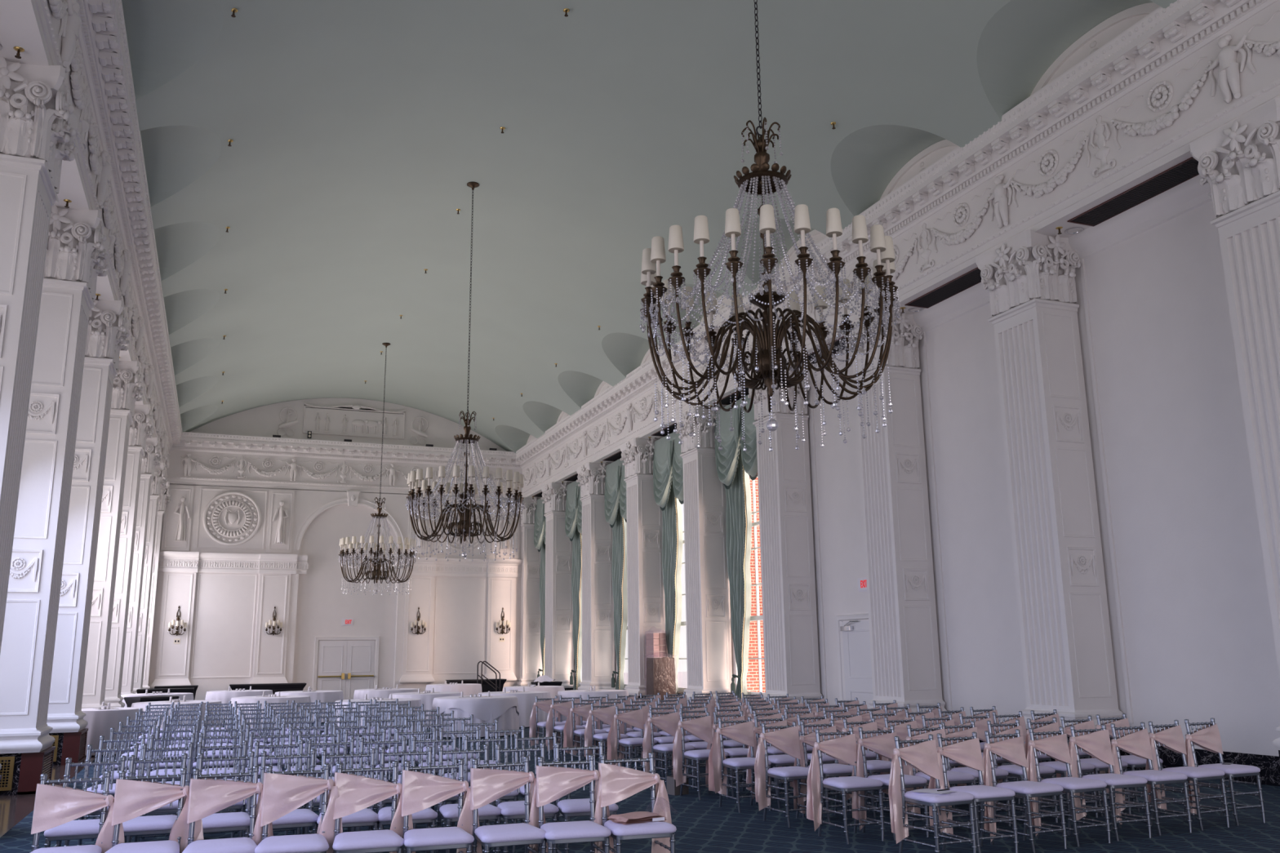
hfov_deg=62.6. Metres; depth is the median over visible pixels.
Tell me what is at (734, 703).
sash
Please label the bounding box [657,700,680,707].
sash
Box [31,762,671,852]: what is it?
chair sashes
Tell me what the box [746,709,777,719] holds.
sash
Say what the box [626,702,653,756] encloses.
sash
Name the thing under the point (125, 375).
column capital
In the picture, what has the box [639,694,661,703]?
sash
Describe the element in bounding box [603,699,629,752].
sash
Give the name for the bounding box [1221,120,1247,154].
flower
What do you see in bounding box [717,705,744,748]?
sash
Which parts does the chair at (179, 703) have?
leg, rail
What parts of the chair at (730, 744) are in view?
leg, rail, seat frame, leg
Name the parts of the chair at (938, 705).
leg, rail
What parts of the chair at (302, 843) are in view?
leg, rail, leg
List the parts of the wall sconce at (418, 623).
stem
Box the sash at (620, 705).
[594,702,622,757]
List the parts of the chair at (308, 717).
leg, rail, leg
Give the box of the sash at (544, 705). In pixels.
[528,698,558,746]
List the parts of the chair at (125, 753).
leg, rail, leg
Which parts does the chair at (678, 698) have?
rail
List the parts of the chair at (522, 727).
leg, leg, rail, leg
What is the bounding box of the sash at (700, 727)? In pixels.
[672,712,813,787]
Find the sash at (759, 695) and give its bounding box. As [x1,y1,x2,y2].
[739,694,760,702]
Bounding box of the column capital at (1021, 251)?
[994,235,1066,268]
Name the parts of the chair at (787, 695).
rail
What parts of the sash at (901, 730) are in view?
chair sash, chair sash, chair sash, chair sash, chair sash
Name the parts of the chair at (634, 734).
leg, rail, leg, leg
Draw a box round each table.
[81,707,143,755]
[120,693,193,707]
[124,695,178,707]
[130,700,222,729]
[136,688,194,693]
[154,685,198,700]
[204,689,273,720]
[226,695,311,728]
[229,683,306,694]
[274,690,343,722]
[334,697,421,740]
[353,688,417,699]
[388,692,461,727]
[425,684,481,696]
[430,695,519,737]
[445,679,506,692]
[478,691,551,727]
[502,685,564,698]
[530,681,562,685]
[557,689,628,721]
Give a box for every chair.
[30,771,111,852]
[44,755,126,847]
[63,743,139,846]
[81,734,146,844]
[96,726,152,817]
[105,721,156,798]
[105,768,187,852]
[118,715,161,782]
[122,753,187,843]
[126,711,167,782]
[126,742,193,843]
[130,708,168,746]
[137,733,195,842]
[138,704,173,738]
[141,702,174,733]
[143,725,196,782]
[151,720,199,782]
[157,715,200,761]
[165,711,202,782]
[167,707,201,744]
[172,704,201,737]
[175,702,203,733]
[182,765,259,852]
[192,720,238,777]
[195,740,247,837]
[197,751,254,837]
[198,731,243,838]
[200,701,231,733]
[201,724,243,811]
[204,703,232,737]
[204,706,234,744]
[204,710,237,751]
[204,714,238,758]
[229,703,262,739]
[231,701,259,740]
[231,706,266,742]
[235,710,270,763]
[238,724,285,812]
[240,718,279,769]
[241,713,275,756]
[242,730,293,837]
[250,739,303,835]
[254,764,329,852]
[259,749,319,834]
[261,700,288,735]
[266,702,293,751]
[266,709,302,751]
[267,706,297,744]
[271,713,311,771]
[282,717,319,770]
[285,723,328,806]
[287,700,317,731]
[292,702,322,759]
[292,729,341,835]
[301,705,329,764]
[302,708,336,771]
[302,737,355,834]
[312,712,347,773]
[316,748,378,831]
[317,699,342,733]
[321,702,352,755]
[324,716,359,765]
[328,705,359,773]
[329,722,371,777]
[332,760,404,852]
[339,708,371,765]
[342,728,387,830]
[346,699,372,729]
[351,711,386,754]
[354,702,381,737]
[355,736,406,831]
[363,715,401,782]
[364,704,392,742]
[371,698,398,746]
[372,707,404,774]
[373,721,414,813]
[377,746,437,852]
[385,701,410,750]
[386,711,420,782]
[395,727,438,827]
[396,703,426,761]
[402,759,474,852]
[404,715,438,775]
[409,706,443,746]
[410,734,463,852]
[417,720,458,802]
[422,711,458,773]
[435,726,484,826]
[435,744,501,852]
[440,714,475,786]
[461,719,503,806]
[462,733,518,852]
[471,756,546,852]
[485,725,535,825]
[493,742,559,852]
[512,732,570,823]
[533,696,565,755]
[537,755,611,852]
[551,697,585,760]
[554,741,618,852]
[559,695,586,747]
[571,700,606,766]
[579,697,610,749]
[586,694,608,702]
[591,702,628,767]
[598,698,633,763]
[600,752,676,852]
[605,696,639,755]
[615,705,657,773]
[616,693,636,721]
[622,701,661,769]
[630,697,664,756]
[634,695,656,751]
[640,693,659,697]
[648,704,688,779]
[648,708,694,788]
[655,700,691,768]
[657,697,679,756]
[663,694,684,700]
[666,692,685,697]
[679,707,707,786]
[679,711,728,799]
[680,702,706,771]
[687,699,725,765]
[688,696,711,705]
[692,693,712,699]
[693,691,711,698]
[712,711,748,797]
[714,706,747,782]
[715,690,733,695]
[715,693,735,701]
[715,698,738,706]
[716,695,737,701]
[717,702,742,771]
[717,716,771,813]
[741,692,761,697]
[742,694,763,707]
[745,697,768,710]
[747,701,773,767]
[749,704,775,779]
[752,709,785,794]
[753,715,808,808]
[761,721,822,827]
[767,693,788,701]
[773,696,795,709]
[776,699,799,733]
[783,707,817,753]
[785,703,809,766]
[796,713,852,805]
[800,695,822,703]
[800,720,853,822]
[804,698,827,763]
[814,727,884,844]
[815,702,841,736]
[822,706,857,743]
[830,711,884,799]
[835,697,857,705]
[841,701,879,734]
[843,717,891,817]
[856,705,901,773]
[857,725,929,840]
[869,710,901,793]
[872,700,896,733]
[884,703,910,713]
[884,715,928,807]
[893,734,977,852]
[904,708,954,768]
[906,723,974,835]
[915,702,954,767]
[921,714,977,808]
[937,706,984,786]
[937,732,1018,852]
[941,720,1011,829]
[959,712,1020,804]
[969,706,1013,782]
[984,728,1066,852]
[986,719,1057,822]
[991,711,1053,799]
[1026,717,1097,817]
[1028,726,1111,847]
[1030,709,1093,794]
[1060,715,1131,816]
[1070,724,1151,841]
[1096,713,1166,812]
[1110,722,1191,835]
[1147,720,1229,831]
[1184,718,1265,826]
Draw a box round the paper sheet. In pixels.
[912,788,952,794]
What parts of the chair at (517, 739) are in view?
leg, rail, seat frame, leg, leg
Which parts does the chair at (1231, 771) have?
leg, rail, leg, leg, seat frame, leg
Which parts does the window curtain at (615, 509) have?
curtain panel, edge trim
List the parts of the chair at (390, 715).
leg, rail, leg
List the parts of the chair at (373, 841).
leg, rail, seat frame, leg, leg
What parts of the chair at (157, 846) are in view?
leg, rail, leg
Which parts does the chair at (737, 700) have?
rail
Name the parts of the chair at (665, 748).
leg, rail, leg, seat frame, leg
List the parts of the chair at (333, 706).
leg, rail, leg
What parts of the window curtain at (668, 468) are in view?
curtain panel, edge trim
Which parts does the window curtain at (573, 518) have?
curtain panel, edge trim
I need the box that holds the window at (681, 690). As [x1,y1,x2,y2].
[677,531,686,693]
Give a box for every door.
[311,636,379,699]
[835,613,873,708]
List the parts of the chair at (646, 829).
leg, leg, rail, seat frame, leg, leg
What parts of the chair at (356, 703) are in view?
leg, rail, leg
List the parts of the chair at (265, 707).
leg, rail, leg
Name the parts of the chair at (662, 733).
leg, rail, leg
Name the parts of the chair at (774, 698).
rail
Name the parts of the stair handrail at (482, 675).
rail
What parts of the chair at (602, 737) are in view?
leg, seat frame, rail, leg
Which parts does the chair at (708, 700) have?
rail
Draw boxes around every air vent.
[0,756,14,791]
[50,735,58,761]
[532,491,542,497]
[563,473,577,481]
[603,450,621,461]
[651,422,677,436]
[712,387,749,404]
[798,336,846,364]
[904,266,981,308]
[1066,156,1199,226]
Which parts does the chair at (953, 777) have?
leg, rail, leg, seat frame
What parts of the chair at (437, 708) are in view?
leg, rail, leg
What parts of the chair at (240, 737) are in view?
leg, rail, leg, leg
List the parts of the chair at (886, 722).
leg, rail, leg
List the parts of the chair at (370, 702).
leg, rail, leg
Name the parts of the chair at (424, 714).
leg, rail, leg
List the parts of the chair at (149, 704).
leg, rail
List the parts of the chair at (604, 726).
leg, rail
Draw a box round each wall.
[0,0,182,795]
[148,398,522,700]
[515,0,1279,786]
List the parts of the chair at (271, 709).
leg, rail, leg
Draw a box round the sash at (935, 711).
[918,706,942,733]
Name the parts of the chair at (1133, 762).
leg, rail, leg, leg, seat frame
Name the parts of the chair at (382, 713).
leg, rail, leg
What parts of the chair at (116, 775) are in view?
leg, rail, leg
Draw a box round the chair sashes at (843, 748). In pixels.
[806,718,1130,831]
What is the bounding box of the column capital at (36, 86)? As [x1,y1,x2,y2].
[0,56,74,126]
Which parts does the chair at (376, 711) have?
leg, rail, leg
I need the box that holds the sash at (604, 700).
[582,697,609,721]
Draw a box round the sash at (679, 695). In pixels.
[666,695,687,710]
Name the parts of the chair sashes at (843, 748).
chair sash, chair sash, chair sash, chair sash, chair sash, chair sash, chair sash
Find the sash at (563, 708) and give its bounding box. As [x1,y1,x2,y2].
[546,700,576,751]
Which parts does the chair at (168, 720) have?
leg, rail, leg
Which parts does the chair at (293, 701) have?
rail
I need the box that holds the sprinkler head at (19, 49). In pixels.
[13,46,24,58]
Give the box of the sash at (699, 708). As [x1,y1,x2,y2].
[671,706,707,761]
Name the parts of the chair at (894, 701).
rail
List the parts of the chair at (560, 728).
leg, leg, rail, leg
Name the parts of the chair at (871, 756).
leg, rail, seat frame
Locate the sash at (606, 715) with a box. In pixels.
[584,705,648,760]
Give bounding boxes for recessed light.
[908,306,923,311]
[1064,226,1083,234]
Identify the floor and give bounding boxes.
[0,720,1279,852]
[0,755,97,837]
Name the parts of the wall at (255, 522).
architrave, cornice, arch moulding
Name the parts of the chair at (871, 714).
leg, rail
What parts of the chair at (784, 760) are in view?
leg, rail, leg, seat frame, leg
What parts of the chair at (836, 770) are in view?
leg, rail, leg, leg, seat frame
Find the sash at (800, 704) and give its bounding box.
[776,703,801,715]
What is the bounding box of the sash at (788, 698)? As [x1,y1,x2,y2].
[770,697,790,704]
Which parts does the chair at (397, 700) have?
rail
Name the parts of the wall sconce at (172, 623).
stem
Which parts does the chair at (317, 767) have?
leg, rail, leg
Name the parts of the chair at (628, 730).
leg, rail, leg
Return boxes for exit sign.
[341,618,353,626]
[857,577,866,591]
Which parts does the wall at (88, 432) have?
architrave, cornice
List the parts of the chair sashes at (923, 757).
chair sash, chair sash, chair sash, chair sash, chair sash, chair sash, chair sash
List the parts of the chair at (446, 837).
leg, rail, seat frame, leg, leg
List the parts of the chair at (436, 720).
leg, rail, leg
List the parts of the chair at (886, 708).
leg, rail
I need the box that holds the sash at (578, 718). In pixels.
[575,700,603,753]
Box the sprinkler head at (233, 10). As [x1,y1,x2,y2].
[231,8,237,17]
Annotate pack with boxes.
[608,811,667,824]
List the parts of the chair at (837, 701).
rail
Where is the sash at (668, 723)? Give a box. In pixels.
[642,711,679,773]
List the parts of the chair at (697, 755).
leg, rail, leg, seat frame, leg, leg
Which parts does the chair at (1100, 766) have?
leg, rail, leg, leg, seat frame, leg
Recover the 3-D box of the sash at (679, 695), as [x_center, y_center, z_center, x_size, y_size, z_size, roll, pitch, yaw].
[0.610,5.308,19.099,0.544,0.830,0.109,5,-13,-24]
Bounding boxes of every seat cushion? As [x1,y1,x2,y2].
[30,844,102,852]
[44,818,100,837]
[86,783,115,794]
[99,769,146,780]
[105,760,151,769]
[105,840,179,852]
[118,751,146,759]
[122,814,177,832]
[126,744,160,751]
[130,738,160,745]
[138,733,161,738]
[143,768,180,776]
[151,759,195,768]
[154,800,177,810]
[157,751,188,759]
[158,781,190,786]
[166,743,188,751]
[167,740,191,744]
[172,732,191,737]
[182,837,257,852]
[192,760,233,767]
[200,727,227,733]
[201,767,236,774]
[201,812,249,829]
[204,742,233,750]
[204,750,232,758]
[206,732,227,737]
[208,738,231,743]
[230,799,246,806]
[231,737,263,742]
[235,742,266,749]
[240,756,277,765]
[244,765,282,775]
[247,748,269,755]
[254,833,328,852]
[266,741,297,748]
[267,736,295,742]
[270,730,288,735]
[271,748,306,755]
[271,808,319,825]
[282,757,319,764]
[285,764,320,774]
[292,730,319,736]
[302,737,328,742]
[302,741,331,747]
[307,790,328,803]
[316,747,347,755]
[316,808,378,824]
[321,729,351,734]
[325,757,359,764]
[328,736,355,741]
[329,764,369,773]
[332,829,404,850]
[339,740,370,747]
[353,746,386,754]
[354,729,374,733]
[362,774,387,781]
[363,754,401,762]
[365,733,392,740]
[372,739,401,746]
[373,763,411,773]
[377,806,437,822]
[386,728,410,734]
[386,746,417,753]
[396,773,432,783]
[404,826,474,847]
[406,754,438,761]
[409,738,443,745]
[418,760,458,771]
[422,745,458,752]
[439,804,501,818]
[442,753,475,760]
[444,772,470,782]
[467,760,503,769]
[468,786,518,796]
[474,822,546,843]
[497,800,559,816]
[516,783,530,795]
[537,721,565,726]
[540,820,611,839]
[553,724,585,730]
[556,798,618,813]
[573,728,606,734]
[582,724,610,728]
[593,733,628,739]
[601,727,633,733]
[604,820,676,836]
[618,737,657,744]
[626,731,661,737]
[632,725,661,731]
[653,736,688,743]
[653,743,694,751]
[658,730,691,736]
[684,734,703,741]
[684,741,707,749]
[684,749,728,758]
[722,757,771,767]
[723,739,747,746]
[724,747,748,756]
[767,746,785,754]
[767,766,808,777]
[768,754,808,764]
[805,744,817,751]
[807,752,835,761]
[807,763,853,774]
[822,776,882,788]
[849,760,891,770]
[865,750,875,758]
[866,773,927,786]
[904,788,973,803]
[915,770,974,782]
[949,785,1015,799]
[950,767,1008,777]
[980,744,984,750]
[981,752,1005,760]
[995,780,1063,794]
[996,764,1055,775]
[1036,751,1050,758]
[1038,760,1094,771]
[1040,777,1106,790]
[1077,748,1088,755]
[1080,758,1127,768]
[1081,773,1147,786]
[1120,755,1163,764]
[1122,769,1187,782]
[1161,766,1224,777]
[1197,763,1260,774]
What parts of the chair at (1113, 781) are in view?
leg, rail, leg, leg, seat frame, leg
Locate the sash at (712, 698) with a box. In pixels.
[691,696,714,711]
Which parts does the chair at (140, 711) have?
leg, rail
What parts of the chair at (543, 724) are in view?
leg, leg, rail, leg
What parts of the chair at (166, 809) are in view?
leg, leg, seat frame, rail, leg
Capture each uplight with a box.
[272,435,280,437]
[488,448,497,450]
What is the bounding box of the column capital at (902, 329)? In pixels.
[855,312,911,337]
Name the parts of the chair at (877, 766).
leg, rail, leg, leg, seat frame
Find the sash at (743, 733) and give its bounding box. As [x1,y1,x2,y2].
[707,711,967,799]
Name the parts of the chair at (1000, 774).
leg, rail, leg, leg, seat frame, leg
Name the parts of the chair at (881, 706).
rail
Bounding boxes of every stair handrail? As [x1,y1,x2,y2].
[476,661,497,691]
[480,661,500,691]
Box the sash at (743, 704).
[742,697,764,706]
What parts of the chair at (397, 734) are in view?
leg, rail, leg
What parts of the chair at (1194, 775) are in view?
leg, rail, leg, leg, seat frame, leg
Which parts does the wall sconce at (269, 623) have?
stem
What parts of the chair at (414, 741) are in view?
leg, leg, rail, seat frame, leg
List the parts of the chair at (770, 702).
rail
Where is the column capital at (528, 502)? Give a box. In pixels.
[518,497,537,507]
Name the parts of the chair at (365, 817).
leg, rail, seat frame, leg, leg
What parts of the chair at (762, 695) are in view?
rail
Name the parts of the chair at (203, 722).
leg, seat frame, rail, leg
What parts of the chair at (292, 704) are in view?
rail, leg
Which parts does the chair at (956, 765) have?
leg, rail, leg, seat frame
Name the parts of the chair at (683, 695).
rail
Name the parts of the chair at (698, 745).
rail, leg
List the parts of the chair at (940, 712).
leg, rail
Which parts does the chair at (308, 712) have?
leg, rail, leg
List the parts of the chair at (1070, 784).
leg, rail, leg, leg, seat frame, leg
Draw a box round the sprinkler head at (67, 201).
[63,199,71,208]
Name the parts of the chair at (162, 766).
leg, seat frame, rail, leg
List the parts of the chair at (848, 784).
leg, rail, leg, seat frame, leg, leg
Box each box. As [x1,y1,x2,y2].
[645,657,675,703]
[666,775,688,795]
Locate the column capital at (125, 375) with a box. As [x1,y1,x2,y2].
[118,368,142,382]
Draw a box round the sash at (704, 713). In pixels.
[671,712,706,775]
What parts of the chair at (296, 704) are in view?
rail, leg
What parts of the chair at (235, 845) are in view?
leg, rail, leg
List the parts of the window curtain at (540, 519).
curtain panel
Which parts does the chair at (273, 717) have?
leg, rail, leg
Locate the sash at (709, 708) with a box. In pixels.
[690,702,712,722]
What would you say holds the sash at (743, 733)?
attached to the chair at (738, 763)
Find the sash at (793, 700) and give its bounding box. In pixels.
[773,699,797,708]
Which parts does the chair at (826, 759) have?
leg, rail, seat frame, leg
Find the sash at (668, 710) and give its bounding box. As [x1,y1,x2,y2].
[640,708,677,765]
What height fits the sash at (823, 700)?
0.749 m
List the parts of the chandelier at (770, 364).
lamp shade, lamp shade, lamp shade, lamp shade, lamp shade, lamp shade, lamp shade, arm, arm, arm, arm, lamp shade, arm, arm, arm, lamp shade, arm, lamp shade, arm, arm, arm, chain, lamp shade, stem, arm, arm, arm, arm, lamp shade, arm, lamp shade, arm, arm, arm, lamp shade, arm, arm, arm, lamp shade, arm, arm, lamp shade, lamp shade, lamp shade, lamp shade, lamp shade, lamp shade, lamp shade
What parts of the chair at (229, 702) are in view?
rail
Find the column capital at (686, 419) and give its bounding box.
[681,408,715,426]
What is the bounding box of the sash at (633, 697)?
[614,696,638,707]
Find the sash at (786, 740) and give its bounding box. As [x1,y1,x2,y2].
[754,725,837,813]
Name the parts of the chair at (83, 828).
leg, leg, seat frame, rail, leg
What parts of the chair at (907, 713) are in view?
leg, rail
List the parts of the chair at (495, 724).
leg, rail, leg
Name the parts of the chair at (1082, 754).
leg, rail, seat frame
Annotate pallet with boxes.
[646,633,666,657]
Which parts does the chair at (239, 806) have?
leg, rail, seat frame, leg, leg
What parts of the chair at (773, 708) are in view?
leg, rail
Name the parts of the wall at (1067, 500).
crown moulding, crown moulding, cornice, architrave, crown moulding, crown moulding, baseboard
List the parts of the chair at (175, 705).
leg, rail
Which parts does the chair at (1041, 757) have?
leg, rail, seat frame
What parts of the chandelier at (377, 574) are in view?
lamp shade, lamp shade, lamp shade, lamp shade, arm, arm, arm, lamp shade, arm, arm, lamp shade, arm, arm, lamp shade, arm, lamp shade, arm, lamp shade, stem, arm, lamp shade, chain, lamp shade, arm, arm, arm, arm, lamp shade, arm, arm, arm, arm, lamp shade, arm, lamp shade, lamp shade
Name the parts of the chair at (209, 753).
leg, rail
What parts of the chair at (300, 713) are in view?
rail, leg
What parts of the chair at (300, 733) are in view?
leg, rail, leg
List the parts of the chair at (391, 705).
leg, rail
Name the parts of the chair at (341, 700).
leg, rail, leg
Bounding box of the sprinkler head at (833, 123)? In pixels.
[831,121,835,128]
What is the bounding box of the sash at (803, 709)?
[784,708,808,717]
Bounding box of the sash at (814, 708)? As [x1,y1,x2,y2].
[811,702,830,715]
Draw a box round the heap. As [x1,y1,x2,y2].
[533,675,554,682]
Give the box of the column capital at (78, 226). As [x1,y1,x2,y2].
[49,204,106,253]
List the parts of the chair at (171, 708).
leg, rail, leg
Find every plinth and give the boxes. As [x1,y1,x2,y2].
[17,746,55,795]
[60,728,88,765]
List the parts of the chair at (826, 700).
rail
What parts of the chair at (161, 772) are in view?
leg, seat frame, rail, leg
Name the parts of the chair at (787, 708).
rail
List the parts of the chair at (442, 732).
leg, leg, rail, leg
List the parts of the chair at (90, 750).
leg, leg, seat frame, rail, leg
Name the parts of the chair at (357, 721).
leg, rail, leg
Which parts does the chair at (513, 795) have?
leg, rail, leg, seat frame, leg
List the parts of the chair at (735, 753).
leg, rail, leg, seat frame, leg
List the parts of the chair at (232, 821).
leg, rail, seat frame, leg, leg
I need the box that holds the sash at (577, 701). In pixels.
[555,698,579,743]
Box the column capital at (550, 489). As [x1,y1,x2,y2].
[544,483,567,495]
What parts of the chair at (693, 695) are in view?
rail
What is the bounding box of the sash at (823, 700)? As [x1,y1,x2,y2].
[800,698,824,707]
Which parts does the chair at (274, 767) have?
leg, rail, leg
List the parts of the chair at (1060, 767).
leg, rail, leg, leg, seat frame, leg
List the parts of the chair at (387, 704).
leg, rail, leg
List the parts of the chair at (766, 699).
rail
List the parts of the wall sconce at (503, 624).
stem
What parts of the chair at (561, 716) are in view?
leg, rail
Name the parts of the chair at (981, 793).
leg, rail, leg, leg, seat frame, leg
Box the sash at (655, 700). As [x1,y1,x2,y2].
[632,698,657,749]
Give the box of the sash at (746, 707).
[743,701,768,715]
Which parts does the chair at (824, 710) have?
rail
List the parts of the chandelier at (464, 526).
lamp shade, lamp shade, lamp shade, lamp shade, lamp shade, lamp shade, arm, arm, lamp shade, arm, arm, arm, arm, lamp shade, arm, lamp shade, arm, arm, arm, lamp shade, arm, lamp shade, stem, arm, chain, lamp shade, arm, lamp shade, arm, arm, arm, arm, lamp shade, arm, arm, arm, arm, arm, arm, lamp shade, lamp shade, lamp shade, lamp shade, lamp shade, lamp shade, lamp shade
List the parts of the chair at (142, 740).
leg, rail, leg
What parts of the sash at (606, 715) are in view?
chair sash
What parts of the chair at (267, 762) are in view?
leg, seat frame, rail, leg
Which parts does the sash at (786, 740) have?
chair sash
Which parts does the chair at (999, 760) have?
leg, rail, seat frame, leg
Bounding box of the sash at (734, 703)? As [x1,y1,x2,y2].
[712,701,739,718]
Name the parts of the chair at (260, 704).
rail, leg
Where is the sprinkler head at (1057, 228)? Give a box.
[1055,226,1062,234]
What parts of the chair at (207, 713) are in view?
leg, rail, leg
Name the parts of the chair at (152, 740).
leg, rail, leg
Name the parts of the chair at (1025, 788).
leg, rail, leg, leg, seat frame, leg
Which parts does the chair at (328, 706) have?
leg, rail, leg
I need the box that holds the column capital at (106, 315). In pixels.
[88,300,128,332]
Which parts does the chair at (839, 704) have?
leg, rail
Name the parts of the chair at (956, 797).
leg, rail, leg, leg, seat frame, leg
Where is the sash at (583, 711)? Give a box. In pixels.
[563,703,597,755]
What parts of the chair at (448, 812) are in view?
leg, leg, rail, seat frame, leg, leg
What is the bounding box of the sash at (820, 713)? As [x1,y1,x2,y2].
[813,706,843,720]
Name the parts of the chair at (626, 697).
rail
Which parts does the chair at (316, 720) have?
leg, rail, leg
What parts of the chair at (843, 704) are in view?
rail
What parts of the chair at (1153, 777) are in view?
leg, rail, leg, leg, seat frame, leg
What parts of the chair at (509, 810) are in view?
leg, leg, rail, seat frame, leg, leg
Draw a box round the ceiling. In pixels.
[121,0,1177,453]
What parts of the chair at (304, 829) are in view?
leg, leg, seat frame, rail, leg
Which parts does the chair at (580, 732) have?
leg, leg, rail, leg, leg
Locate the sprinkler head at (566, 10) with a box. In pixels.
[563,8,569,16]
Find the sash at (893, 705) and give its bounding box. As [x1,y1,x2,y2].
[872,702,897,713]
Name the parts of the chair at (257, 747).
leg, rail, leg, leg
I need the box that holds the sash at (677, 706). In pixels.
[653,704,680,757]
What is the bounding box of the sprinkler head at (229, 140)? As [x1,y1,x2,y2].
[227,139,233,146]
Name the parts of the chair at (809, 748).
leg, rail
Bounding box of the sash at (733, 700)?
[714,697,739,706]
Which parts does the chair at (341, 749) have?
leg, rail, leg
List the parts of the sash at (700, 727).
chair sash, chair sash, chair sash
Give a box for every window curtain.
[533,497,546,677]
[564,480,582,689]
[604,458,627,689]
[653,431,683,696]
[715,395,757,711]
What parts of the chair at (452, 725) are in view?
leg, rail, seat frame, leg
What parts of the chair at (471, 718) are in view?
leg, rail, leg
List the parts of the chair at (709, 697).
rail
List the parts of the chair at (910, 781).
leg, rail, leg, leg, seat frame, leg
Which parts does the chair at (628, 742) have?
leg, rail, leg, seat frame, leg, leg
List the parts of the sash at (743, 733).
chair sash, chair sash, chair sash, chair sash, chair sash, chair sash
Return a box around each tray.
[93,707,119,710]
[141,693,173,694]
[162,701,188,702]
[255,696,286,697]
[360,699,393,700]
[411,692,439,693]
[458,696,492,697]
[498,691,529,693]
[584,689,601,691]
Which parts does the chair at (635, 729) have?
leg, rail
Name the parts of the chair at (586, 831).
leg, leg, rail, seat frame, leg, leg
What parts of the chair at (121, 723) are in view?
leg, rail, leg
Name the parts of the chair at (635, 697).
rail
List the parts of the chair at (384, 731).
leg, rail, leg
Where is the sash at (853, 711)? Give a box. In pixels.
[836,704,867,732]
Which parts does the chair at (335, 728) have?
leg, rail, leg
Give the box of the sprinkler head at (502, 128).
[499,126,505,133]
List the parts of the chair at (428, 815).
leg, leg, rail, seat frame, leg, leg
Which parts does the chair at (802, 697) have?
rail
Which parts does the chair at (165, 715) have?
leg, rail, leg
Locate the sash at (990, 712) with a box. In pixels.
[968,710,999,724]
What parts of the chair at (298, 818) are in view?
leg, rail, seat frame, leg, leg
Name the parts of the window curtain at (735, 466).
curtain panel, edge trim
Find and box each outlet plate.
[173,638,180,644]
[499,636,504,641]
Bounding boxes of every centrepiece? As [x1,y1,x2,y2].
[93,702,119,710]
[141,688,173,694]
[162,695,188,702]
[225,686,251,691]
[255,691,286,697]
[302,686,315,692]
[360,693,393,700]
[373,684,398,689]
[411,688,439,693]
[441,680,462,684]
[458,691,492,697]
[498,687,529,693]
[528,682,539,687]
[584,685,601,691]
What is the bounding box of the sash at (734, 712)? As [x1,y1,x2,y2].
[711,710,742,733]
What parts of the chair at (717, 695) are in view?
rail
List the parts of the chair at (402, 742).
leg, rail, seat frame, leg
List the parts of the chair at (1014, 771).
leg, rail, leg, leg, seat frame, leg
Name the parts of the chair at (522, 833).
leg, leg, rail, seat frame, leg, leg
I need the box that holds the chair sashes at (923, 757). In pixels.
[888,724,1223,844]
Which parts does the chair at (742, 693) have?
rail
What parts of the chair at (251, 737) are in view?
leg, leg, rail, leg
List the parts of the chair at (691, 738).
rail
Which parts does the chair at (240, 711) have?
leg, rail, leg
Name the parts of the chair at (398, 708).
rail, leg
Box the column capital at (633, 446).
[625,439,654,455]
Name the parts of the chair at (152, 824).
leg, seat frame, rail, leg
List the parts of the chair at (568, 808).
leg, leg, rail, seat frame, leg, leg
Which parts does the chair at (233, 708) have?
rail, leg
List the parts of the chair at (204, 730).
leg, seat frame, rail, leg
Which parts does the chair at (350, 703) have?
rail, leg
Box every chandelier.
[337,342,416,595]
[405,182,524,561]
[639,0,900,451]
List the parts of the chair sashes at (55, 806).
chair sash, chair sash, chair sash, chair sash, chair sash, chair sash, chair sash, chair sash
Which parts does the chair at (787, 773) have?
leg, rail, seat frame, leg, leg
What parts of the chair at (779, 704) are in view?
leg, rail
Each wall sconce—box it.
[168,605,186,635]
[265,606,282,635]
[410,607,426,634]
[495,608,511,634]
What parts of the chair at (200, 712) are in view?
leg, rail, leg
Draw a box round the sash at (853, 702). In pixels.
[835,700,859,709]
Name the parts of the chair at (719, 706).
rail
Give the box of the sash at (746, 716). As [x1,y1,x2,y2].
[744,704,773,720]
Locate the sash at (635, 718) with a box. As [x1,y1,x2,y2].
[606,708,644,766]
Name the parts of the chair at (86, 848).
leg, rail, leg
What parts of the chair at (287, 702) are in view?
rail, leg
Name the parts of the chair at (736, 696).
rail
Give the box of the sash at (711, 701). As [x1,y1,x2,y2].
[687,699,713,715]
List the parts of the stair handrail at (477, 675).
rail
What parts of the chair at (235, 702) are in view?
rail, leg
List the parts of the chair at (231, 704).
rail, leg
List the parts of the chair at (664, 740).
leg, rail, leg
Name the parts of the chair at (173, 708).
rail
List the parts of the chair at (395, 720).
leg, rail, leg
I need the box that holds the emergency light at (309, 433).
[306,431,311,438]
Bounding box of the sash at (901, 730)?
[838,713,1061,800]
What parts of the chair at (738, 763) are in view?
leg, rail, leg, seat frame, leg, leg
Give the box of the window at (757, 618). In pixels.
[737,475,764,697]
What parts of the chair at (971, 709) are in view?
leg, rail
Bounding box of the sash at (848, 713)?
[826,711,850,721]
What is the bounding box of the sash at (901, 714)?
[880,708,912,733]
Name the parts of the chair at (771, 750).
rail, seat frame, leg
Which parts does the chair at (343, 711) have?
leg, rail, leg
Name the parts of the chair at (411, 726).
leg, seat frame, rail, leg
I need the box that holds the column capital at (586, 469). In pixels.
[580,463,605,476]
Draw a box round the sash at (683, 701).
[662,697,686,711]

